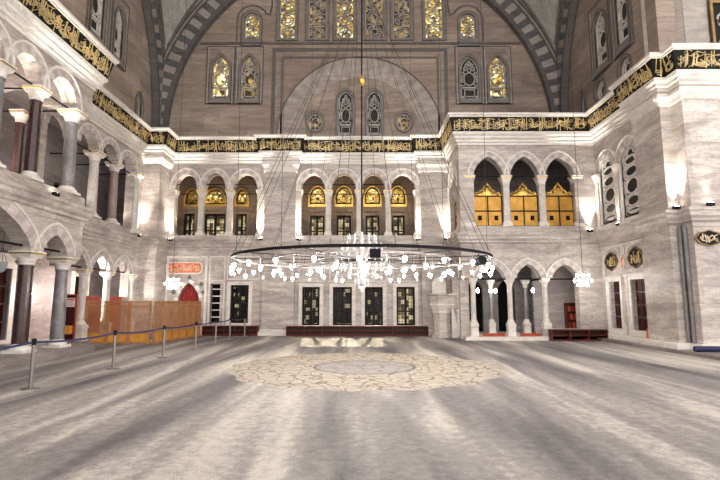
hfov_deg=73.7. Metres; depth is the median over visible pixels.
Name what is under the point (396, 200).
window
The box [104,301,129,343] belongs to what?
wooden screen
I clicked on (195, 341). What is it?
stanchion
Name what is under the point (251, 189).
wall
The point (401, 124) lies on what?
window
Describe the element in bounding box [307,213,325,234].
window
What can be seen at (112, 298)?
board
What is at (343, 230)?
grille
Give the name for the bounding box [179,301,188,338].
wooden screen
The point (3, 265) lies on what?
glass lantern
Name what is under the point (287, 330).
shelf
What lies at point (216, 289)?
shelf
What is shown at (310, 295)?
grille
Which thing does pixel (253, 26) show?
window
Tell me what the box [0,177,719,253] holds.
trim
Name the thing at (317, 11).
window
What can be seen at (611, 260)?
wall medallion
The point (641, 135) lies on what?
wall
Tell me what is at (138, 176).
marble column
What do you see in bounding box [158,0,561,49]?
ceiling
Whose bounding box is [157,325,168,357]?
stanchion
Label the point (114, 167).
marble column
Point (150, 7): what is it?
arch
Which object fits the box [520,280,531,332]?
marble column
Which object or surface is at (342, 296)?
grille
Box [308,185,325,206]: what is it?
window
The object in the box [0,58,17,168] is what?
marble column
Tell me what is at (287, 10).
window
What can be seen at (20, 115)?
marble column
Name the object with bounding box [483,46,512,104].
window
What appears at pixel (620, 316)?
door
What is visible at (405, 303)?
grille
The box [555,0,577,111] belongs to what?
arch
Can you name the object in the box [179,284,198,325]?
door curtain
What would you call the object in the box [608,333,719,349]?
baseboard
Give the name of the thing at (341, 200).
window
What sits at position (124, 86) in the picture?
wall
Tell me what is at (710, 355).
step
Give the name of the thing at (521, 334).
board
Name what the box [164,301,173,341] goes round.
wooden screen
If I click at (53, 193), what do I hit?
floodlight
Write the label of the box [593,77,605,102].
window
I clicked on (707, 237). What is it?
wall medallion
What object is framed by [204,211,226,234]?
window
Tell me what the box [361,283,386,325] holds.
window
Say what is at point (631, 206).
window
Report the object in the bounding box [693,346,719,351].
barrier
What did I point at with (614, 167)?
marble column
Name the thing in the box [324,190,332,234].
marble column
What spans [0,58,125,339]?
wall
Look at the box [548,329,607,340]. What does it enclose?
shoe rack
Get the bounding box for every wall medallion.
[604,252,617,270]
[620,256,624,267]
[627,246,642,267]
[693,230,719,245]
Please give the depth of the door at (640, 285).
19.25 m
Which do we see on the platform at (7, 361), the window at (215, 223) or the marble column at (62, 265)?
the marble column at (62, 265)
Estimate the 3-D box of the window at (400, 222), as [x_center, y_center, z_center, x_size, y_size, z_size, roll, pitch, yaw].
[2.185,-0.695,27.407,0.990,1.660,0.335,0,-7,0]
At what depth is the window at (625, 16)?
20.71 m
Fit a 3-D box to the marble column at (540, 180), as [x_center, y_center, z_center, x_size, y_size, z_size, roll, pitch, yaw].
[8.560,-1.825,22.640,0.527,2.420,0.527,0,-7,0]
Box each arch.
[142,0,164,126]
[160,0,558,126]
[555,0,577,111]
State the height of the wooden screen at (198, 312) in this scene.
1.740 m
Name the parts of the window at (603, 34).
pane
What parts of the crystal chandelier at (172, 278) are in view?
frame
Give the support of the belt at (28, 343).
attached to the stanchion at (34, 340)
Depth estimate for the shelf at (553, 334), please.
21.01 m
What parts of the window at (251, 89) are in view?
pane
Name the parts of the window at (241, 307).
frame, pane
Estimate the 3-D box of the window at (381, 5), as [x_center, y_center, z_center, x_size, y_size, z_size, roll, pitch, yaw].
[0.820,-13.632,27.442,1.390,4.860,0.280,0,-7,0]
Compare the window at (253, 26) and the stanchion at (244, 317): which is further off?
the window at (253, 26)
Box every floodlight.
[52,192,59,196]
[706,202,714,205]
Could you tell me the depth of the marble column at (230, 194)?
25.71 m
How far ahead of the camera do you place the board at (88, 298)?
20.43 m
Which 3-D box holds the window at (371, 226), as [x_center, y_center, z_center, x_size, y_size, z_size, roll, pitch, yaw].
[0.715,-0.695,27.407,1.030,1.660,0.335,0,-7,0]
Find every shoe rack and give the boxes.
[202,326,258,335]
[286,326,427,335]
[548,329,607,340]
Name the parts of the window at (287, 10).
pane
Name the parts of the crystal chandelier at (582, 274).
frame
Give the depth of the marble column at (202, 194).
25.73 m
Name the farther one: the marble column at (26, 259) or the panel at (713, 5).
the panel at (713, 5)
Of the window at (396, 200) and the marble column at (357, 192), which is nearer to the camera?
the marble column at (357, 192)
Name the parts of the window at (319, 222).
pane, frame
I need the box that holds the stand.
[64,294,77,341]
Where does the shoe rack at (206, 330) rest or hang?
on the floor
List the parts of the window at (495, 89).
pane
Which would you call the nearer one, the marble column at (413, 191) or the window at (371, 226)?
the marble column at (413, 191)
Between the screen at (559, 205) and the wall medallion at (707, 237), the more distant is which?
the screen at (559, 205)
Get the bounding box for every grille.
[233,292,246,311]
[304,289,317,321]
[335,289,349,322]
[340,218,347,234]
[367,289,380,321]
[398,292,412,322]
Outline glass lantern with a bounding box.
[0,231,7,272]
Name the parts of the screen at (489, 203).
panel, panel, panel, panel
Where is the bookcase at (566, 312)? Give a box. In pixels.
[564,303,575,327]
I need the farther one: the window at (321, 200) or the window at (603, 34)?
the window at (321, 200)
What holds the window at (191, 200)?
in the wall at (251, 189)
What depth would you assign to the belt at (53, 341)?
10.77 m
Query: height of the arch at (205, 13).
12.120 m
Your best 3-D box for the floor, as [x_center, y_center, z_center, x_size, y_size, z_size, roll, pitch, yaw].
[1.000,3.162,10.431,30.000,0.200,33.500,0,-7,0]
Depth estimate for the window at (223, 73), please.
26.83 m
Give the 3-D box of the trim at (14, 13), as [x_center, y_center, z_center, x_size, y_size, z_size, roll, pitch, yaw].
[2.900,-6.292,11.047,28.200,0.570,30.300,0,-7,0]
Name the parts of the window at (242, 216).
frame, pane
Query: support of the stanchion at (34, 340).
on the floor
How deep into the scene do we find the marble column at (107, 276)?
21.28 m
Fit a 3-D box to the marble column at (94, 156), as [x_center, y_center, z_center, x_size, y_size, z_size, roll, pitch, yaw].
[-11.300,-2.334,20.296,0.666,2.830,0.666,0,-7,0]
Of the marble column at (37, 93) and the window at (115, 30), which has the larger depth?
the window at (115, 30)
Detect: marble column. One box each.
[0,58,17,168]
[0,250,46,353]
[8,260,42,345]
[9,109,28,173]
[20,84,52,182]
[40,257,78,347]
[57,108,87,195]
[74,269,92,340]
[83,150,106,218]
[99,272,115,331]
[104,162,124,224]
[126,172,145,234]
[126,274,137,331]
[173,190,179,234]
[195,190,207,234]
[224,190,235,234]
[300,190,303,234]
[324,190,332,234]
[354,190,363,234]
[383,190,392,234]
[412,190,415,234]
[464,175,475,225]
[467,278,479,335]
[486,280,496,332]
[498,175,512,225]
[504,278,516,335]
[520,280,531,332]
[533,175,548,225]
[539,278,551,328]
[567,175,584,225]
[591,174,601,231]
[610,163,621,226]
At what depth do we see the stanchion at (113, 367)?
12.31 m
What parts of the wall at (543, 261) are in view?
tie rod, tie rod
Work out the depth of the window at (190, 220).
27.39 m
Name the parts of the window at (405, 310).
pane, frame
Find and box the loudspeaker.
[370,248,380,257]
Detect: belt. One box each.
[0,342,32,349]
[37,333,113,342]
[117,327,163,333]
[166,323,195,328]
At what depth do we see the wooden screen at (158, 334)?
20.23 m
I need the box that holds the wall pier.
[628,86,719,343]
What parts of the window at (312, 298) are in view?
pane, frame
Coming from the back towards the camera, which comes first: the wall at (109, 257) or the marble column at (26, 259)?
the wall at (109, 257)
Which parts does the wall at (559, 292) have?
recess panel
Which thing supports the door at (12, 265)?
in the wall at (44, 275)
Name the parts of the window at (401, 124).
pane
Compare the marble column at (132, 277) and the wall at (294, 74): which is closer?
the marble column at (132, 277)
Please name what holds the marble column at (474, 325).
on the platform at (481, 337)
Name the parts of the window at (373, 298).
pane, frame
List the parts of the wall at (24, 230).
tie rod, tie rod, tie rod, tie rod, tie rod, tie rod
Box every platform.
[0,338,94,369]
[459,332,593,340]
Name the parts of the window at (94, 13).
pane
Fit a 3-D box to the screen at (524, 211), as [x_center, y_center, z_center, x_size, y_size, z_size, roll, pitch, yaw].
[7.730,-1.514,22.703,1.370,2.480,0.155,0,-7,0]
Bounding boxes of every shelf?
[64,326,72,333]
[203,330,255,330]
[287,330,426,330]
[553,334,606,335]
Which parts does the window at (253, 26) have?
pane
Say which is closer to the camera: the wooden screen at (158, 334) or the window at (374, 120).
the wooden screen at (158, 334)
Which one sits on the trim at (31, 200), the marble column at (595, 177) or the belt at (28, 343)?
the marble column at (595, 177)
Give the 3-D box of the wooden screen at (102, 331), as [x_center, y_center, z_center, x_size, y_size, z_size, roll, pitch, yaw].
[-10.855,3.385,19.729,0.890,1.740,0.320,0,-7,0]
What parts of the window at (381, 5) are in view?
pane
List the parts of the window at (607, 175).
pane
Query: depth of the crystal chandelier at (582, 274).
20.66 m
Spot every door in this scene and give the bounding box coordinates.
[0,252,17,343]
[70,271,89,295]
[605,275,626,334]
[625,273,647,336]
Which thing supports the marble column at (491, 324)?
on the platform at (481, 337)
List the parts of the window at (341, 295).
pane, frame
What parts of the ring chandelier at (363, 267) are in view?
central rod, central stem, spotlight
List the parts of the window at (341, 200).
pane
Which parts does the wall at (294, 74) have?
panel moulding, hood moulding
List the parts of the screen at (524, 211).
panel, panel, panel, panel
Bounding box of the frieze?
[18,0,719,151]
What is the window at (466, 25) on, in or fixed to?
in the wall at (294, 74)
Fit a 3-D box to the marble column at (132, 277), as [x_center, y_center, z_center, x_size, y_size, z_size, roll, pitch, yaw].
[-11.100,3.089,23.095,0.500,2.870,0.500,0,-7,0]
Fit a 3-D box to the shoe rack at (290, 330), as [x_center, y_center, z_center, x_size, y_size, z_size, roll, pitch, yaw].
[-0.140,4.584,24.172,7.120,0.500,0.360,0,-7,0]
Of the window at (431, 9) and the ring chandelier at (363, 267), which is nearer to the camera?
the ring chandelier at (363, 267)
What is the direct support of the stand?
on the platform at (7, 361)
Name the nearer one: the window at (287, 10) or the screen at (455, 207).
the screen at (455, 207)
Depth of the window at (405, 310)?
25.06 m
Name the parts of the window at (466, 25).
pane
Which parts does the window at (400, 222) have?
pane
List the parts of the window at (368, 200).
pane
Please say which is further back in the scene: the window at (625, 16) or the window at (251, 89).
the window at (251, 89)
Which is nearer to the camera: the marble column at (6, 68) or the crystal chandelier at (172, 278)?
the marble column at (6, 68)
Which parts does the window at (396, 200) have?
pane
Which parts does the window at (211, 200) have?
pane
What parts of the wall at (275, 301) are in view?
tie rod, tie rod, panel moulding, pilaster panel, tie rod, tie rod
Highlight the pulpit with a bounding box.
[428,277,459,337]
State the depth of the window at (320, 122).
26.50 m
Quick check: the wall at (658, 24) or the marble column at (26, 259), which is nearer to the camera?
the marble column at (26, 259)
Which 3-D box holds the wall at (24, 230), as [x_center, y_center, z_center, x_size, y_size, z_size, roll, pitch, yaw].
[-11.261,-2.354,5.900,3.877,9.020,21.100,0,-7,0]
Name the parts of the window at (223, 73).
pane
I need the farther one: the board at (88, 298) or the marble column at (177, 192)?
the marble column at (177, 192)
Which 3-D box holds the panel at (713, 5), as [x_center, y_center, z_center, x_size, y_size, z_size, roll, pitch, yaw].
[14.100,-8.834,18.025,2.000,4.300,0.110,0,-7,0]
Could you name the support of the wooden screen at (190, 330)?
on the floor
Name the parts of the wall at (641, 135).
panel moulding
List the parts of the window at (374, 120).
pane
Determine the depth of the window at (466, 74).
26.83 m
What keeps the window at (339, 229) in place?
in the wall at (251, 189)
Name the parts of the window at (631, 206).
pane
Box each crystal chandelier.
[164,1,186,288]
[566,0,592,286]
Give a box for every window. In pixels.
[85,0,110,47]
[109,0,129,71]
[134,91,143,119]
[180,211,196,234]
[183,188,198,206]
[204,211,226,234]
[205,46,235,104]
[205,188,226,205]
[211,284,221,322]
[226,282,252,325]
[233,211,248,234]
[234,46,263,104]
[234,188,248,206]
[240,9,262,46]
[276,0,298,40]
[298,283,322,325]
[305,0,329,40]
[305,110,324,132]
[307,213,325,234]
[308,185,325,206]
[329,283,354,325]
[333,0,356,40]
[334,186,352,206]
[334,213,352,234]
[336,88,354,135]
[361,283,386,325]
[362,0,386,40]
[363,185,381,206]
[364,213,381,234]
[365,88,383,135]
[390,0,413,40]
[391,186,406,206]
[391,213,406,234]
[393,283,418,325]
[394,110,413,132]
[422,0,446,40]
[455,46,484,104]
[457,10,479,46]
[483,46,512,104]
[578,89,586,111]
[588,0,612,80]
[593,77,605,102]
[597,154,616,230]
[608,0,634,61]
[616,53,632,78]
[618,144,638,224]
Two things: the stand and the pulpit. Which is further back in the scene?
the pulpit
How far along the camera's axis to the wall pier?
16.51 m
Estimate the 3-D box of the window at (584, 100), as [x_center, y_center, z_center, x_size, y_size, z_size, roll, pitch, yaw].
[11.270,-6.487,24.054,0.280,2.240,0.820,0,-7,0]
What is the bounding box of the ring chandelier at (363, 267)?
[230,0,493,292]
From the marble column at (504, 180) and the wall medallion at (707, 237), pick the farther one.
the marble column at (504, 180)
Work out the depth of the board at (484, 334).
21.63 m
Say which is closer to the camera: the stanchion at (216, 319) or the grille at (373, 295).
the stanchion at (216, 319)
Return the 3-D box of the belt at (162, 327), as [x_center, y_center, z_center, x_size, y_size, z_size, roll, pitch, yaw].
[-6.210,2.599,13.680,0.008,0.094,2.522,-1,-7,5]
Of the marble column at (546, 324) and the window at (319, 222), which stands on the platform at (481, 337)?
the marble column at (546, 324)
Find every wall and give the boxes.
[0,18,92,258]
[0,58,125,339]
[11,109,142,337]
[59,0,151,126]
[134,156,449,336]
[169,0,548,135]
[176,176,414,234]
[447,150,469,338]
[456,145,604,335]
[469,160,574,332]
[568,0,711,111]
[568,110,672,341]
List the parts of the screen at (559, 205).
panel, panel, panel, panel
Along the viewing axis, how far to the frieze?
22.49 m
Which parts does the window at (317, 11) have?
pane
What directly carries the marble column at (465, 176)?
on the wall at (543, 261)
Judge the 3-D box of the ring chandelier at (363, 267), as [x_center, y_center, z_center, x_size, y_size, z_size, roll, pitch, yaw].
[0.050,-12.172,15.386,7.500,27.515,7.260,0,-7,0]
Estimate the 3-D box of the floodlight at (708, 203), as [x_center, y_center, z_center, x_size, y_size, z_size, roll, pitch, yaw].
[11.750,-1.187,16.085,0.240,0.135,0.100,0,-7,0]
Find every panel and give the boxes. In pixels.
[166,262,202,273]
[708,0,719,42]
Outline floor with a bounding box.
[0,336,719,479]
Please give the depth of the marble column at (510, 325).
21.91 m
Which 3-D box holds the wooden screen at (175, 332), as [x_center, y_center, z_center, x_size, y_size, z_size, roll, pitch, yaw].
[-8.349,3.645,21.737,0.320,1.740,0.720,-1,-7,6]
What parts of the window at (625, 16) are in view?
pane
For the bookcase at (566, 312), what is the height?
1.500 m
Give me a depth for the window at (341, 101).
26.59 m
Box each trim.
[0,0,719,163]
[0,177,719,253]
[48,0,719,139]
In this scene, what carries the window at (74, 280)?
in the wall at (44, 275)
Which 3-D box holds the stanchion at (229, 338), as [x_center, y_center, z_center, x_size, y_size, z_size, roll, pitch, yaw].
[-6.000,4.082,22.160,0.337,0.980,0.337,0,-7,0]
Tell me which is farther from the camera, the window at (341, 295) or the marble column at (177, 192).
the marble column at (177, 192)
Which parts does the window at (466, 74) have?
pane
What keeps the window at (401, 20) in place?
in the wall at (294, 74)
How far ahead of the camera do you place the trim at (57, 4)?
22.38 m
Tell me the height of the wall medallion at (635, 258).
0.890 m
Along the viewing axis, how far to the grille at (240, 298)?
25.20 m
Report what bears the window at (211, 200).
in the wall at (251, 189)
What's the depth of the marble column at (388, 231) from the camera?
25.71 m
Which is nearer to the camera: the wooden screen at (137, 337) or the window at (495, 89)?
the wooden screen at (137, 337)
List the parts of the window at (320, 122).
pane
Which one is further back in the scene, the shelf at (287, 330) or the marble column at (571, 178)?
the shelf at (287, 330)
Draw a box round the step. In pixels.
[597,338,719,359]
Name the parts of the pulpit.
backrest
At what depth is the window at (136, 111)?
24.50 m
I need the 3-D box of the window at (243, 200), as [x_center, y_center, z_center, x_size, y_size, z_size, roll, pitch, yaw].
[-6.775,-2.434,27.609,0.820,1.069,0.280,0,-7,0]
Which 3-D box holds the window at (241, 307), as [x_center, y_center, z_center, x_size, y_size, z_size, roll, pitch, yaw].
[-6.275,3.339,25.071,1.310,2.320,0.335,0,-7,0]
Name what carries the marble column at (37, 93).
on the wall at (24, 230)
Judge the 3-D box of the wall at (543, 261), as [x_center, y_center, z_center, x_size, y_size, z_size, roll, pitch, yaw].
[7.855,0.086,23.696,6.390,9.300,3.177,0,-7,0]
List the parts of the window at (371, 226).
pane, frame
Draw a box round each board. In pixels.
[85,296,102,331]
[109,296,121,331]
[482,333,504,335]
[520,333,540,335]
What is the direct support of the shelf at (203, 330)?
attached to the shoe rack at (206, 330)
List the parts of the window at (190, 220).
frame, pane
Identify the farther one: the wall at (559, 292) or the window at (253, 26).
the window at (253, 26)
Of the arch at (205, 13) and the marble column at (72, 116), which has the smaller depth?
the marble column at (72, 116)
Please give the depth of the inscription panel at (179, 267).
25.17 m
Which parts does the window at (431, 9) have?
pane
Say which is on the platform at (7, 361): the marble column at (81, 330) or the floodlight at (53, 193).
the marble column at (81, 330)
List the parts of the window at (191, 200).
pane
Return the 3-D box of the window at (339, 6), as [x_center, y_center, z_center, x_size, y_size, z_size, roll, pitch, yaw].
[-0.850,-13.632,27.442,1.350,4.860,0.280,0,-7,0]
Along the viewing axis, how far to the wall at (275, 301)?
25.18 m
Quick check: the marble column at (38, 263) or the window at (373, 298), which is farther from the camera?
the window at (373, 298)
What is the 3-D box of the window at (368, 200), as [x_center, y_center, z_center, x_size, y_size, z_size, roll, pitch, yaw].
[0.715,-2.502,27.618,1.040,1.231,0.280,0,-7,0]
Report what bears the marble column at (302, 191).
on the wall at (275, 301)
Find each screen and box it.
[85,301,107,343]
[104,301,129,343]
[126,301,151,343]
[151,301,165,343]
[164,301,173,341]
[171,301,181,340]
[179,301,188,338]
[187,301,194,337]
[194,301,201,335]
[454,193,456,229]
[474,182,502,225]
[510,182,538,225]
[545,182,573,225]
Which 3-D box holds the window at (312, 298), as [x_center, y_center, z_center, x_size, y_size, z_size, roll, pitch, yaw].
[-2.555,3.448,25.057,1.270,2.340,0.335,0,-7,0]
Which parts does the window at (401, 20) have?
pane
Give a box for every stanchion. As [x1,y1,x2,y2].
[20,338,40,390]
[106,330,119,369]
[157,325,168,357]
[191,322,199,348]
[211,319,219,343]
[227,318,232,339]
[241,317,247,336]
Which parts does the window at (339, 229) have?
pane, frame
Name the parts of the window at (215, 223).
pane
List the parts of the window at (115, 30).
pane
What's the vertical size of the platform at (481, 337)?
0.160 m
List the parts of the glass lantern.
glass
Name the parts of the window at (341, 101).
pane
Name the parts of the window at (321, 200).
pane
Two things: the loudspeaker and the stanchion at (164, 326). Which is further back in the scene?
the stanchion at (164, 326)
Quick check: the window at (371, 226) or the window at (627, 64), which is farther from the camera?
the window at (371, 226)
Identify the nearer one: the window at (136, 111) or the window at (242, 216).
the window at (136, 111)
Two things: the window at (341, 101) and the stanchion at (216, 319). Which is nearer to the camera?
the stanchion at (216, 319)
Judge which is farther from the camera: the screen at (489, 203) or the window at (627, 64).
the screen at (489, 203)
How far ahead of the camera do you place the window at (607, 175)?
21.56 m
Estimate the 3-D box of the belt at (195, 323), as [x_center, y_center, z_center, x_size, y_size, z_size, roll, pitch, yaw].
[-6.060,2.938,16.308,0.008,0.094,2.613,0,-7,2]
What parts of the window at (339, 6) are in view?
pane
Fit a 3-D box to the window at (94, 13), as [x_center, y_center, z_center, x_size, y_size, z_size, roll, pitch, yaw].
[-11.270,-10.190,20.560,0.280,3.920,1.630,0,-7,0]
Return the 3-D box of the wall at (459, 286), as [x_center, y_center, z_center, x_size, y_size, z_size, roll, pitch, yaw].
[4.822,0.123,23.978,0.477,9.300,2.807,0,-7,0]

